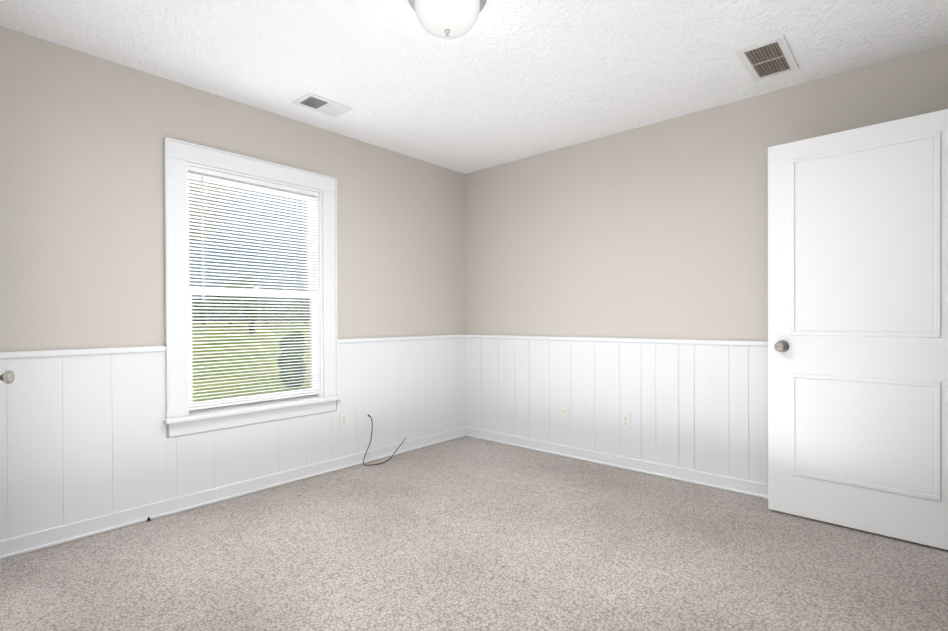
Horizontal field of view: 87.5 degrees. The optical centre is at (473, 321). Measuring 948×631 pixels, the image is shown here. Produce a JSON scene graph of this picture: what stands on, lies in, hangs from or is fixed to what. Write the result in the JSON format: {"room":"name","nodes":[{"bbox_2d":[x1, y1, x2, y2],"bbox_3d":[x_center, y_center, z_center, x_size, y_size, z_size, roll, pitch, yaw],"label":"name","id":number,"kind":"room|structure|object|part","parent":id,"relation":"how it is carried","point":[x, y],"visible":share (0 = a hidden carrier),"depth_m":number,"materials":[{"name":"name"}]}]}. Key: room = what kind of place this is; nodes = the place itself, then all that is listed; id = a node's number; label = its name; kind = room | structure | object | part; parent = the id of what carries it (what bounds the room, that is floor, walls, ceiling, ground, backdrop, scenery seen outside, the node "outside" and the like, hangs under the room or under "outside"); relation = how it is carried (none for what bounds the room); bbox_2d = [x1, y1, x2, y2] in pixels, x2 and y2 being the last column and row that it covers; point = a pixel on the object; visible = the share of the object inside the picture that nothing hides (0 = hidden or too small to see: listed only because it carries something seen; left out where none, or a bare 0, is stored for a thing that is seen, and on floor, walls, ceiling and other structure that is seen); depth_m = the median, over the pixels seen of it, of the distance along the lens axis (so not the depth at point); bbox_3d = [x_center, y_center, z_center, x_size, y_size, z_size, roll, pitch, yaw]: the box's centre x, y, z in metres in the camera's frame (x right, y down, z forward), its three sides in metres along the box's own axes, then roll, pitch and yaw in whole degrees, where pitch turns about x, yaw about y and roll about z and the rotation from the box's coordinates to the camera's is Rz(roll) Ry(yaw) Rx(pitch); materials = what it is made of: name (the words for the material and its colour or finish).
{"room":"empty bedroom","nodes":[
{"label":"empty bedroom","id":0,"kind":"room"},
{"bbox_2d":[0,26,465,437],"bbox_3d":[-1.298,-0.143,3.363,0.150,2.440,3.800,0,0,42],"label":"wall","id":1,"kind":"structure","parent":0,"point":[82,247],"depth_m":2.66,"materials":[{"name":"paint"}]},
{"bbox_2d":[0,346,165,358],"bbox_3d":[-2.057,0.154,2.380,0.021,0.030,1.018,0,0,42],"label":"trim","id":2,"kind":"structure","parent":1,"relation":"attached to","point":[27,354],"depth_m":2.47,"materials":[{"name":"white wood"}]},
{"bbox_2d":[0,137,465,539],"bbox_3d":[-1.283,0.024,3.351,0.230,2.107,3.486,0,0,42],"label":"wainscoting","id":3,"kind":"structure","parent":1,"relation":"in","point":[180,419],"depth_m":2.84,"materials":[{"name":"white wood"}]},
{"bbox_3d":[-1.431,-0.195,3.233,0.042,1.346,0.780,0,0,42],"label":"glass","id":4,"kind":"part","parent":3,"relation":"part of","materials":[{"name":"clear glass"}]},
{"bbox_3d":[-1.427,-0.190,3.229,0.084,1.431,0.848,0,0,42],"label":"window sash","id":5,"kind":"part","parent":3,"relation":"part of","materials":[{"name":"white plastic"}]},
{"bbox_2d":[187,165,318,410],"bbox_3d":[-1.380,-0.196,3.188,0.037,1.422,0.846,0,0,42],"label":"window blind","id":6,"kind":"object","parent":3,"relation":"attached to","point":[202,171],"visible":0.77,"depth_m":3.14,"materials":[{"name":"white plastic"}]},
{"bbox_2d":[340,411,347,427],"bbox_3d":[-0.953,0.716,3.624,0.007,0.115,0.070,0,0,42],"label":"outlet","id":7,"kind":"object","parent":3,"relation":"attached to","point":[343,418],"visible":1,"depth_m":3.62,"materials":[{"name":"white plastic"}]},
{"bbox_2d":[0,427,467,559],"bbox_3d":[-1.228,1.035,3.310,0.026,0.085,3.500,0,0,42],"label":"baseboard","id":8,"kind":"structure","parent":1,"relation":"attached to","point":[31,540],"depth_m":2.86,"materials":[{"name":"white wood"}]},
{"bbox_2d":[338,334,464,342],"bbox_3d":[-0.548,0.139,4.078,0.021,0.030,1.338,0,0,42],"label":"trim","id":9,"kind":"structure","parent":1,"relation":"attached to","point":[355,340],"depth_m":3.99,"materials":[{"name":"white wood"}]},
{"bbox_2d":[0,436,947,630],"bbox_3d":[-0.070,1.132,1.313,4.710,0.100,5.250,0,0,42],"label":"floor","id":10,"kind":"structure","parent":0,"point":[466,533],"depth_m":2.21,"materials":[{"name":"carpet"}]},
{"bbox_2d":[147,415,405,521],"bbox_3d":[-1.145,0.897,3.313,0.138,0.361,1.786,0,0,42],"label":"cord","id":11,"kind":"object","parent":10,"relation":"on","point":[148,519],"visible":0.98,"depth_m":3.73,"materials":[{"name":"plastic"},{"name":"rubber"}]},
{"bbox_2d":[0,0,947,173],"bbox_3d":[-0.081,-1.408,1.301,4.710,0.100,5.250,0,0,42],"label":"ceiling","id":12,"kind":"structure","parent":0,"point":[502,82],"depth_m":2.53,"materials":[{"name":"white paint"}]},
{"bbox_2d":[292,93,351,117],"bbox_3d":[-0.954,-1.359,3.125,0.202,0.009,0.307,0,0,42],"label":"ceiling vent","id":13,"kind":"object","parent":12,"relation":"in","point":[316,103],"visible":1,"depth_m":3.11,"materials":[{"name":"white metal"}]},
{"bbox_2d":[408,0,486,38],"bbox_3d":[-0.111,-1.269,2.057,0.332,0.185,0.332,0,0,42],"label":"ceiling light","id":14,"kind":"object","parent":12,"relation":"attached to","point":[448,19],"visible":1,"depth_m":2.00,"materials":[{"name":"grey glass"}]},
{"bbox_2d":[735,35,798,81],"bbox_3d":[1.541,-1.367,2.595,0.215,0.010,0.420,0,0,42],"label":"ceiling vent","id":15,"kind":"object","parent":12,"relation":"in","point":[768,59],"visible":1,"depth_m":2.58,"materials":[{"name":"white metal"}]},
{"bbox_2d":[465,44,947,340],"bbox_3d":[1.282,-0.155,3.512,3.510,2.440,0.150,0,0,42],"label":"wall","id":16,"kind":"structure","parent":0,"point":[657,230],"depth_m":3.42,"materials":[{"name":"paint"}]},
{"bbox_2d":[561,403,568,418],"bbox_3d":[0.715,0.708,3.909,0.070,0.115,0.006,0,0,42],"label":"electrical outlet","id":17,"kind":"object","parent":16,"relation":"attached to","point":[564,410],"visible":1,"depth_m":3.90,"materials":[{"name":"white plastic"}]},
{"bbox_2d":[465,334,767,345],"bbox_3d":[1.168,0.135,3.497,3.360,0.030,0.027,0,0,42],"label":"trim","id":18,"kind":"structure","parent":16,"relation":"attached to","point":[637,340],"depth_m":3.52,"materials":[{"name":"white wood"}]},
{"bbox_2d":[466,338,767,483],"bbox_3d":[1.177,0.606,3.507,3.360,0.920,0.007,0,0,42],"label":"wainscoting","id":19,"kind":"structure","parent":16,"relation":"attached to","point":[700,407],"depth_m":3.53,"materials":[{"name":"white wood"}]},
{"bbox_2d":[466,427,767,498],"bbox_3d":[1.182,1.023,3.490,3.330,0.085,0.032,0,0,42],"label":"baseboard","id":20,"kind":"structure","parent":16,"relation":"attached to","point":[751,488],"depth_m":3.53,"materials":[{"name":"white wood"}]},
{"bbox_2d":[621,412,630,429],"bbox_3d":[1.096,0.718,3.571,0.070,0.115,0.007,0,0,42],"label":"electrical outlet","id":21,"kind":"object","parent":16,"relation":"attached to","point":[625,420],"visible":1,"depth_m":3.57,"materials":[{"name":"white plastic"}]},
{"bbox_3d":[1.326,-0.143,1.032,0.150,2.440,3.500,0,0,42],"label":"wall","id":22,"kind":"structure","parent":0,"visible":0},
{"bbox_2d":[768,109,947,549],"bbox_3d":[1.962,0.039,2.510,0.826,2.032,0.165,0,0,44],"label":"closet door","id":23,"kind":"structure","parent":22,"relation":"in","point":[858,328],"depth_m":2.49,"materials":[{"name":"paint"}]},
{"label":"outside","id":24,"kind":"structure","parent":0,"visible":0},
{"bbox_2d":[192,322,309,401],"bbox_3d":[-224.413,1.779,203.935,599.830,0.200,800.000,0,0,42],"label":"grass","id":25,"kind":"structure","parent":24,"point":[228,373],"depth_m":20.14,"materials":[{"name":"green plant"}]},
{"bbox_2d":[189,179,259,333],"bbox_3d":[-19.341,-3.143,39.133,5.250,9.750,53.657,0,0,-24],"label":"tree","id":26,"kind":"object","parent":25,"relation":"on","point":[208,234],"depth_m":16.18,"materials":[{"name":"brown plant"}]},
{"bbox_2d":[192,298,309,323],"bbox_3d":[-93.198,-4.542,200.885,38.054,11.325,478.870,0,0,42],"label":"tree","id":27,"kind":"object","parent":25,"relation":"on","point":[256,310],"depth_m":202.84,"materials":[{"name":"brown plant"}]},
{"bbox_2d":[193,325,308,327],"bbox_3d":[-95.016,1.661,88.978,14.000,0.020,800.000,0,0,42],"label":"street","id":28,"kind":"structure","parent":25,"relation":"on","point":[255,326],"depth_m":128.57,"materials":[{"name":"grey asphalt"}]},
{"bbox_2d":[278,331,306,388],"bbox_3d":[-4.325,0.918,11.851,0.687,1.386,0.678,0,0,42],"label":"bush","id":29,"kind":"object","parent":25,"relation":"on","point":[290,377],"depth_m":11.63,"materials":[{"name":"green plant"}]},
{"bbox_3d":[-1.348,0.034,0.979,0.943,2.110,0.168,0,0,42],"label":"trim","id":30,"kind":"structure","parent":0,"visible":0},
{"bbox_2d":[0,370,14,383],"bbox_3d":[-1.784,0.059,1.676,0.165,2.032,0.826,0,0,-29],"label":"door knob","id":31,"kind":"object","parent":30,"relation":"attached to","point":[7,377],"depth_m":1.99,"materials":[{"name":"metal"}]}
]}

